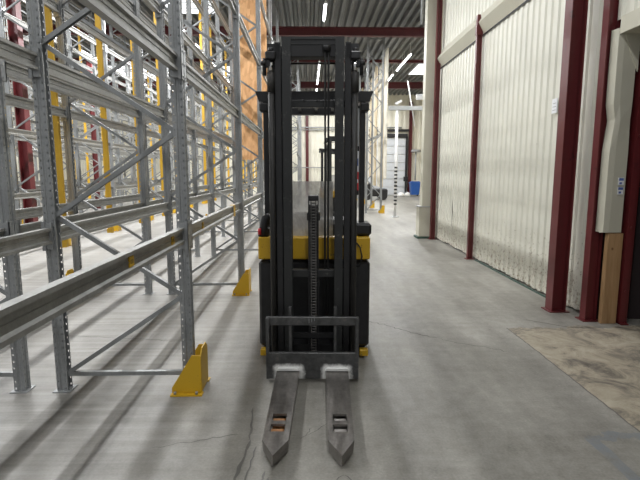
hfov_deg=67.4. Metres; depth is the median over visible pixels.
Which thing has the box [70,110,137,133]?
crossbar
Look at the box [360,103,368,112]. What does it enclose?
lamp
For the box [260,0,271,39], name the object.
crossbar
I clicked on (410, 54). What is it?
strip light
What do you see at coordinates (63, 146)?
crossbar
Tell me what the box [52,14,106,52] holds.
crossbar
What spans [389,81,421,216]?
barrier
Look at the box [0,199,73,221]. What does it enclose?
crossbar
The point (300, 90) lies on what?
upright
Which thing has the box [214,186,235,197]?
crossbar
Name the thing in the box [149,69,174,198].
upright
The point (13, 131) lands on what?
crossbar
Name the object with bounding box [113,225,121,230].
guard
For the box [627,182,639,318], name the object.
wall
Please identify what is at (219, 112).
upright
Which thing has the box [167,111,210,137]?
crossbar
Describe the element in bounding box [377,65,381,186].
wood board
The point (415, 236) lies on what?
trim
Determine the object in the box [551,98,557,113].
notice
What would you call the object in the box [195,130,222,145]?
crossbar
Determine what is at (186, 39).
crossbar
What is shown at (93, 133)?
steel column
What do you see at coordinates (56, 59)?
beam
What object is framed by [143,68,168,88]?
crossbar
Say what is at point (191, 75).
crossbar
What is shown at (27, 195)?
crossbar
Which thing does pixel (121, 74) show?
crossbar
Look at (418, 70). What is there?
window
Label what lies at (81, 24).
crossbar
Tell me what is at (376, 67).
wood board
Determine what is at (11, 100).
crossbar
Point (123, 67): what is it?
window
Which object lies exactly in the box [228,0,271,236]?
upright
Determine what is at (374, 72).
wood board
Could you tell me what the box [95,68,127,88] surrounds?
crossbar
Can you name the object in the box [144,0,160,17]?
crossbar
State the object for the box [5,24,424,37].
beam
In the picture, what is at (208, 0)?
upright
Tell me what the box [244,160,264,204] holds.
upright
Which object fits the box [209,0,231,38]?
crossbar
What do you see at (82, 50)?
strip light
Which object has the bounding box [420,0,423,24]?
pipe
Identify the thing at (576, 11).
steel post
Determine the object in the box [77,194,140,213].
crossbar
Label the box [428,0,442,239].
steel post
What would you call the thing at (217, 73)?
crossbar
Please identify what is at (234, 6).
crossbar
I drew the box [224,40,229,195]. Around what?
strip
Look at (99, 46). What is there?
strip
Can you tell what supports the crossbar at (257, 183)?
attached to the upright at (275, 1)
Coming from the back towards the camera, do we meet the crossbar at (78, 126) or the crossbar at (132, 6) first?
the crossbar at (78, 126)
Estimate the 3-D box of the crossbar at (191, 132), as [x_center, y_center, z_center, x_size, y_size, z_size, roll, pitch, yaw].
[-2.227,-1.732,7.236,0.069,0.200,2.750,0,8,-1]
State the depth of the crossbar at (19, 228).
4.40 m
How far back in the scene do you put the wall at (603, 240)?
5.05 m
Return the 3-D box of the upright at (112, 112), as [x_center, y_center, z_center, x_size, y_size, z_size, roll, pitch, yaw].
[-12.186,-5.559,27.479,1.000,6.400,0.120,0,8,-1]
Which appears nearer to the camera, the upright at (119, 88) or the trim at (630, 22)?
the trim at (630, 22)
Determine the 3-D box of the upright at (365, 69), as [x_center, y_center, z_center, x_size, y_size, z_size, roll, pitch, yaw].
[1.892,-4.968,23.308,0.680,6.400,0.120,0,8,-1]
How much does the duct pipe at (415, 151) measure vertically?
2.000 m
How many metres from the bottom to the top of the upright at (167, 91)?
6.400 m
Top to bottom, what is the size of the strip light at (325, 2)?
0.525 m
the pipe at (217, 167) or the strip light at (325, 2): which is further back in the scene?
the pipe at (217, 167)
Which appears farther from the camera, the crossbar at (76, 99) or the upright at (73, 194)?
the crossbar at (76, 99)
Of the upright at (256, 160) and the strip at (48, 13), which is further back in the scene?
the upright at (256, 160)
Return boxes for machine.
[367,183,387,199]
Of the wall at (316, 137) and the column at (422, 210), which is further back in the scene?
the wall at (316, 137)
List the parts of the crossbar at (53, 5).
rail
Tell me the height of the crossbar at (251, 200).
0.200 m
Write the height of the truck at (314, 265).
2.504 m
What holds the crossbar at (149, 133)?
attached to the upright at (193, 155)
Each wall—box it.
[3,87,40,180]
[58,93,422,194]
[435,0,639,309]
[436,24,620,318]
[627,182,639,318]
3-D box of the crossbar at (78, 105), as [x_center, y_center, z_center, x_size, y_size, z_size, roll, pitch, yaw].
[-6.958,-3.858,13.686,0.069,0.200,2.750,0,8,-1]
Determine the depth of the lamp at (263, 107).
3.84 m
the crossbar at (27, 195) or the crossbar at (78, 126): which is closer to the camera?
the crossbar at (27, 195)
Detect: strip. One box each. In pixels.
[44,6,68,246]
[77,27,90,198]
[94,13,113,232]
[95,38,105,196]
[130,40,142,222]
[147,71,153,189]
[153,12,164,215]
[198,0,207,202]
[209,15,216,200]
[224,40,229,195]
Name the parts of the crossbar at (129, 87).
rail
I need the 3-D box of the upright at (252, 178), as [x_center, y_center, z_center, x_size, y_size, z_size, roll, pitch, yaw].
[-3.123,-5.187,24.849,1.000,6.400,0.120,0,8,-1]
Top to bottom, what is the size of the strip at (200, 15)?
5.660 m
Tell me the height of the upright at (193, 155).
6.400 m
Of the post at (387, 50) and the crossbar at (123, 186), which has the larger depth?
the post at (387, 50)
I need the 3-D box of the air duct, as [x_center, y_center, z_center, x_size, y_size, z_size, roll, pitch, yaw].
[6.517,-7.701,25.845,2.650,0.292,0.300,0,8,-1]
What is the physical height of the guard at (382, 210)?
0.320 m
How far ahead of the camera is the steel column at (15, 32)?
10.67 m
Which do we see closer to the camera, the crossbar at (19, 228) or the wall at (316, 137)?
the crossbar at (19, 228)
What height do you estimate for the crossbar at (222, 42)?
0.200 m
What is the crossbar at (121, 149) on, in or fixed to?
attached to the upright at (111, 31)
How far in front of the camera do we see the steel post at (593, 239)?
4.86 m
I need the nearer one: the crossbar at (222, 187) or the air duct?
the crossbar at (222, 187)
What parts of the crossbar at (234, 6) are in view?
rail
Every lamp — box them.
[259,103,267,112]
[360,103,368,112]
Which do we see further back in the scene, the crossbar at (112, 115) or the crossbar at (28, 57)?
the crossbar at (112, 115)
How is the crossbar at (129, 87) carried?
attached to the upright at (124, 37)
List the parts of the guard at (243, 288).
plate, plate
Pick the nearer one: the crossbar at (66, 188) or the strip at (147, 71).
the crossbar at (66, 188)
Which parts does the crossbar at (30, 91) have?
rail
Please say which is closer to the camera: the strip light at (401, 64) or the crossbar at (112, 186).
the crossbar at (112, 186)
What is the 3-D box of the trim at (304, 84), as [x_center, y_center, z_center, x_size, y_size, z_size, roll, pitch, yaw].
[-4.172,-8.465,26.177,26.000,0.340,0.200,0,8,-1]
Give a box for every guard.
[65,269,73,275]
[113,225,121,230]
[170,342,210,396]
[232,268,251,295]
[378,205,384,212]
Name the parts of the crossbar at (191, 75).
rail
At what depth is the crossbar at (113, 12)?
2.41 m
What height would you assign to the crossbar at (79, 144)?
0.200 m
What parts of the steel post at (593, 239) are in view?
plate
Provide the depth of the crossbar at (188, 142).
13.01 m
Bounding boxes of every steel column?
[5,0,37,222]
[86,60,101,208]
[306,116,308,180]
[407,102,412,192]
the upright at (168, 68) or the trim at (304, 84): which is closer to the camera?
the upright at (168, 68)
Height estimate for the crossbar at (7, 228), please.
0.200 m
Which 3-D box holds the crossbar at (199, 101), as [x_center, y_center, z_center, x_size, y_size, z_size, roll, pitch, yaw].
[-3.268,-3.691,12.509,0.069,0.200,2.750,0,8,-1]
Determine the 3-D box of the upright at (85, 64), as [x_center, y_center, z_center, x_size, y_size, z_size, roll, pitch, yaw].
[-10.700,-4.790,22.048,1.000,6.400,0.120,0,8,-1]
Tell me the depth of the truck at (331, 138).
13.02 m
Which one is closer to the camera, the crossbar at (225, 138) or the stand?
the crossbar at (225, 138)
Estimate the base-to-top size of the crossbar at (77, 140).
0.200 m
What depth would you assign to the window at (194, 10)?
14.74 m
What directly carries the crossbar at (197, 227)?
attached to the upright at (38, 38)
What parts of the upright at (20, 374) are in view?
foot plate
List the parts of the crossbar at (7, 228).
rail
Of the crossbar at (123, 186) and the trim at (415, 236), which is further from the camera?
the crossbar at (123, 186)
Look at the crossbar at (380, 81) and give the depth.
18.91 m
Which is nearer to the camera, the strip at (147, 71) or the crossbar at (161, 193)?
the crossbar at (161, 193)
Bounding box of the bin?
[409,181,419,195]
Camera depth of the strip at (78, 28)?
16.30 m
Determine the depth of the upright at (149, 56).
20.56 m
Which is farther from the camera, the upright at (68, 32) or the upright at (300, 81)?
the upright at (300, 81)
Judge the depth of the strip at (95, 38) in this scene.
17.64 m
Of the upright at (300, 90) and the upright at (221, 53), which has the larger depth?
the upright at (300, 90)
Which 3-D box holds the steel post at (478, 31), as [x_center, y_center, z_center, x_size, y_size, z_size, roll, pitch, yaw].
[2.690,-1.720,8.361,0.150,4.160,0.130,0,8,-1]
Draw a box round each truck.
[255,36,372,465]
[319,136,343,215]
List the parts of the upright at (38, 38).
foot plate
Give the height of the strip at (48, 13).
5.660 m
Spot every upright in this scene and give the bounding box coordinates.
[0,0,55,223]
[0,73,35,393]
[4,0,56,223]
[11,47,39,207]
[26,0,194,392]
[55,0,154,294]
[64,12,103,212]
[65,0,115,213]
[73,64,93,199]
[99,112,118,195]
[103,36,134,206]
[105,75,123,197]
[109,24,148,205]
[119,88,137,194]
[128,55,156,202]
[138,0,201,256]
[142,49,173,195]
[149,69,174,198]
[156,0,244,294]
[166,68,190,193]
[184,0,225,236]
[188,91,204,191]
[194,88,201,191]
[201,0,233,220]
[203,0,263,256]
[220,36,251,215]
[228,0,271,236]
[236,160,257,209]
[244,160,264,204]
[247,0,278,223]
[251,160,256,194]
[257,38,267,215]
[292,60,298,180]
[292,71,299,179]
[292,81,300,178]
[292,90,301,180]
[357,55,373,207]
[357,69,365,201]
[365,37,384,212]
[616,52,639,324]
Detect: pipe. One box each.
[216,126,401,129]
[217,167,334,167]
[411,150,420,179]
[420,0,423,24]
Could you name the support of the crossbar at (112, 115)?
attached to the upright at (124, 37)
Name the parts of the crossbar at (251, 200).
rail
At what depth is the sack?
30.30 m
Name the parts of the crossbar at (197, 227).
rail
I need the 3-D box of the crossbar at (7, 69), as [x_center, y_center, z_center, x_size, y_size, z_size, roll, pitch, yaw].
[-2.158,-1.345,4.504,0.069,0.200,2.750,0,8,-1]
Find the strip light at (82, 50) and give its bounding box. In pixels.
[81,48,96,59]
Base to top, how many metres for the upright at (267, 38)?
6.400 m
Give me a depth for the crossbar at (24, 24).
10.12 m
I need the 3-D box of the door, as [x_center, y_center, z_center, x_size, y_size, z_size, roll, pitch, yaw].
[3.824,-5.166,32.011,4.150,4.350,0.190,0,8,-1]
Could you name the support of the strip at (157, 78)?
attached to the crossbar at (147, 67)
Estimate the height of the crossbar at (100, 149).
0.200 m
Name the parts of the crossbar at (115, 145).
rail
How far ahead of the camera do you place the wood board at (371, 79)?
22.62 m
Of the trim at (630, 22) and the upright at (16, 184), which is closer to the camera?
the trim at (630, 22)
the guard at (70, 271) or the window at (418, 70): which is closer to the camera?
the guard at (70, 271)
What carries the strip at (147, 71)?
attached to the crossbar
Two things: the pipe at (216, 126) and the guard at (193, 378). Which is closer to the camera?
the guard at (193, 378)
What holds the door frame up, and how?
attached to the wall at (521, 59)
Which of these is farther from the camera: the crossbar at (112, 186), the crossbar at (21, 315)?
the crossbar at (112, 186)
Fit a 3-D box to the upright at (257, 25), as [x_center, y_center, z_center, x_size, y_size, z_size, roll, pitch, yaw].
[-1.526,-2.869,8.486,1.015,6.400,0.120,0,8,-1]
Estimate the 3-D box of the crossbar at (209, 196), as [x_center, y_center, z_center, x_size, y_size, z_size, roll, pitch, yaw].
[-1.952,-0.614,7.401,0.069,0.200,2.750,0,8,-1]
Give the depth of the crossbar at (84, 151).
16.33 m
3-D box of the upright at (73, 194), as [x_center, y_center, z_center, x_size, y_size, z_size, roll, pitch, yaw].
[-2.645,-2.478,5.726,1.000,6.400,0.120,0,8,-1]
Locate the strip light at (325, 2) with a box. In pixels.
[322,0,326,20]
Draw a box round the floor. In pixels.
[0,195,639,479]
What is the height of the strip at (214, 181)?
5.660 m
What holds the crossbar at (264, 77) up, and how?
attached to the upright at (257, 25)
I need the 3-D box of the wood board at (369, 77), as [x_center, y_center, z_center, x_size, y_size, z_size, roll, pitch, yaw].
[2.365,-5.334,23.748,0.030,5.100,0.650,0,8,-1]
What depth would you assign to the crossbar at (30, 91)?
11.38 m
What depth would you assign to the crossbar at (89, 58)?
13.24 m
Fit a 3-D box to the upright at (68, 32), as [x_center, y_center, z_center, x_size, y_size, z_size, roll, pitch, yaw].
[-5.907,-3.420,12.380,1.000,6.400,0.120,0,8,-1]
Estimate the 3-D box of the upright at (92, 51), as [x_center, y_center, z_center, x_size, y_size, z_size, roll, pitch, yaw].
[-7.445,-3.802,15.076,1.000,6.400,0.120,0,8,-1]
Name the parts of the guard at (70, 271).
plate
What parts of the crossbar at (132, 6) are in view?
rail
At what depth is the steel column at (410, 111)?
31.96 m
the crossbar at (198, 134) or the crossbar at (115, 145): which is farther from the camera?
the crossbar at (115, 145)
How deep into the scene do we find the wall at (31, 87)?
28.87 m
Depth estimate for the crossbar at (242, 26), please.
6.98 m
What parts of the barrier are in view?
cross arm, stay rod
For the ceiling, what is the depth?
16.45 m
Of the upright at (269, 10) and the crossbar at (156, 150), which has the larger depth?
the crossbar at (156, 150)
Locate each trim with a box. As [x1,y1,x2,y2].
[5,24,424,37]
[10,80,422,88]
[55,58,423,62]
[414,235,545,297]
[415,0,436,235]
[437,0,528,68]
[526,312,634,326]
[620,7,639,33]
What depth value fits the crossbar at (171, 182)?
16.48 m
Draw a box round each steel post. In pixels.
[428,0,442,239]
[464,14,482,259]
[541,0,588,312]
[575,0,620,321]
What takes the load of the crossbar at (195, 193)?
attached to the upright at (193, 155)
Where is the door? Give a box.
[350,129,408,194]
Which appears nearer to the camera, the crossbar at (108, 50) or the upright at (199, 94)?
the crossbar at (108, 50)
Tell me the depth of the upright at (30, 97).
19.46 m
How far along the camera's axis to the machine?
26.78 m
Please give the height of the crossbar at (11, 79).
0.200 m
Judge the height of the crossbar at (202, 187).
0.200 m
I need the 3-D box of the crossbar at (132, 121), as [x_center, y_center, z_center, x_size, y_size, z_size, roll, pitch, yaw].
[-7.095,-4.632,19.150,0.069,0.200,2.750,0,8,-1]
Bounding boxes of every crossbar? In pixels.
[0,37,40,78]
[0,58,143,122]
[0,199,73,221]
[0,220,190,349]
[0,221,14,236]
[0,221,53,257]
[3,12,69,51]
[3,92,67,121]
[4,26,30,43]
[5,190,56,199]
[8,77,71,98]
[8,127,52,138]
[9,83,49,99]
[14,135,76,148]
[14,199,147,233]
[18,185,79,192]
[42,0,59,17]
[45,52,165,120]
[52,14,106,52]
[58,97,97,113]
[58,199,169,241]
[61,135,111,148]
[62,145,100,152]
[63,8,133,60]
[65,185,114,194]
[67,56,95,73]
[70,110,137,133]
[72,48,113,73]
[72,124,90,129]
[74,149,102,153]
[76,99,115,113]
[77,0,183,79]
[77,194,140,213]
[78,143,117,152]
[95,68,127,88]
[98,108,129,122]
[100,149,130,154]
[106,45,142,70]
[112,141,146,149]
[114,184,148,191]
[115,71,131,81]
[119,0,137,17]
[119,148,135,152]
[128,84,152,100]
[130,119,153,128]
[137,2,192,66]
[142,61,172,84]
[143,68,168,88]
[143,113,195,137]
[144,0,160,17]
[145,128,174,141]
[147,147,171,155]
[147,190,197,205]
[149,181,172,186]
[149,189,174,197]
[163,9,208,67]
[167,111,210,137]
[171,190,212,209]
[183,49,241,121]
[185,91,206,108]
[187,140,207,150]
[189,183,208,191]
[190,199,243,247]
[192,0,219,39]
[193,57,220,92]
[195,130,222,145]
[198,186,223,194]
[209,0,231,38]
[210,62,232,93]
[212,130,233,145]
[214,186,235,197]
[220,36,229,55]
[221,85,230,101]
[227,0,238,18]
[239,4,260,67]
[241,106,262,137]
[243,190,263,213]
[250,181,258,187]
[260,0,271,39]
[261,58,266,84]
[373,78,381,91]
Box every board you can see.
[232,0,266,159]
[367,77,369,183]
[369,79,371,176]
[372,72,374,184]
[373,66,377,185]
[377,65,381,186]
[380,58,384,186]
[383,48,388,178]
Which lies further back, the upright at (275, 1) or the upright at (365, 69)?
the upright at (365, 69)
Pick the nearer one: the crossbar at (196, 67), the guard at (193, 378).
the guard at (193, 378)
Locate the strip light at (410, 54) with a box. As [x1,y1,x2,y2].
[402,44,411,62]
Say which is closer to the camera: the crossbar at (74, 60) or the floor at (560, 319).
the floor at (560, 319)
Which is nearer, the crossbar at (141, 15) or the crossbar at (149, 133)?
the crossbar at (141, 15)
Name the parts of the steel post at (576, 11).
plate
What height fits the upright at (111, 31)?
6.400 m
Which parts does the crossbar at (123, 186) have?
rail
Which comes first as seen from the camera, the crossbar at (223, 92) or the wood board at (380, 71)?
the crossbar at (223, 92)
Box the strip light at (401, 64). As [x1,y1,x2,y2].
[395,54,403,70]
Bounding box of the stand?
[403,167,407,192]
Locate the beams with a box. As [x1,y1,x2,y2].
[149,115,300,182]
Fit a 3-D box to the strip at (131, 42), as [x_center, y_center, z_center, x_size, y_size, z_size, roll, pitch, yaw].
[-3.209,-3.107,8.244,0.086,5.660,0.050,0,8,-1]
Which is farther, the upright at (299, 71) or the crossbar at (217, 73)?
the upright at (299, 71)
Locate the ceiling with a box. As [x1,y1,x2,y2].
[3,0,425,94]
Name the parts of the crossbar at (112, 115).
rail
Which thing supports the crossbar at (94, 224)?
attached to the upright at (38, 38)
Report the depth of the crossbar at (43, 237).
3.00 m
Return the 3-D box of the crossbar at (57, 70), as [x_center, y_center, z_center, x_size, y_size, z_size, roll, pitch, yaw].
[-1.883,-1.346,4.511,0.069,0.200,2.750,0,8,-1]
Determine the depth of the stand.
31.23 m
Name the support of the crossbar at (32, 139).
attached to the upright at (16, 184)
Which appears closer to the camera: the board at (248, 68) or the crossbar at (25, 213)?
the crossbar at (25, 213)
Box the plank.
[598,233,622,323]
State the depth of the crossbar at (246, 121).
7.16 m
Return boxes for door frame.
[595,28,639,232]
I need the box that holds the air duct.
[416,94,422,99]
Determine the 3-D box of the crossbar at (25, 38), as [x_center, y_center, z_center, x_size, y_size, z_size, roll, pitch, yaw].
[-6.890,-4.659,10.786,0.069,0.200,2.750,0,8,-1]
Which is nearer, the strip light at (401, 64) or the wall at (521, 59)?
the wall at (521, 59)
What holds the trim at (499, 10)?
attached to the wall at (521, 59)
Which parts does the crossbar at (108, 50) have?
rail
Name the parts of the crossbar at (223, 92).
rail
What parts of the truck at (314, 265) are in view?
control lever, piston rod, rail, rail, rail, tie rod, lift chain, rail, rail, rail, piston rod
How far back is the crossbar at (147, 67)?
9.07 m
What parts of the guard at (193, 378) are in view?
plate, plate, plate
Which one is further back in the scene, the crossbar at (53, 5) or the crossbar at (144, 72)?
the crossbar at (144, 72)
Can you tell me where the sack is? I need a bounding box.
[397,192,404,196]
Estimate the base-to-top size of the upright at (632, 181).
2.840 m
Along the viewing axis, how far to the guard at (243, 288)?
6.08 m
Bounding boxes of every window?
[109,66,155,77]
[162,0,214,13]
[408,64,423,74]
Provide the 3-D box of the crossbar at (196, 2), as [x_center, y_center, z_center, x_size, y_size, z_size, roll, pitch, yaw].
[-2.295,-4.495,9.631,0.069,0.200,2.750,0,8,-1]
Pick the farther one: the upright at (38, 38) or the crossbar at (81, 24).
the crossbar at (81, 24)
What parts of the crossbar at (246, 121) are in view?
rail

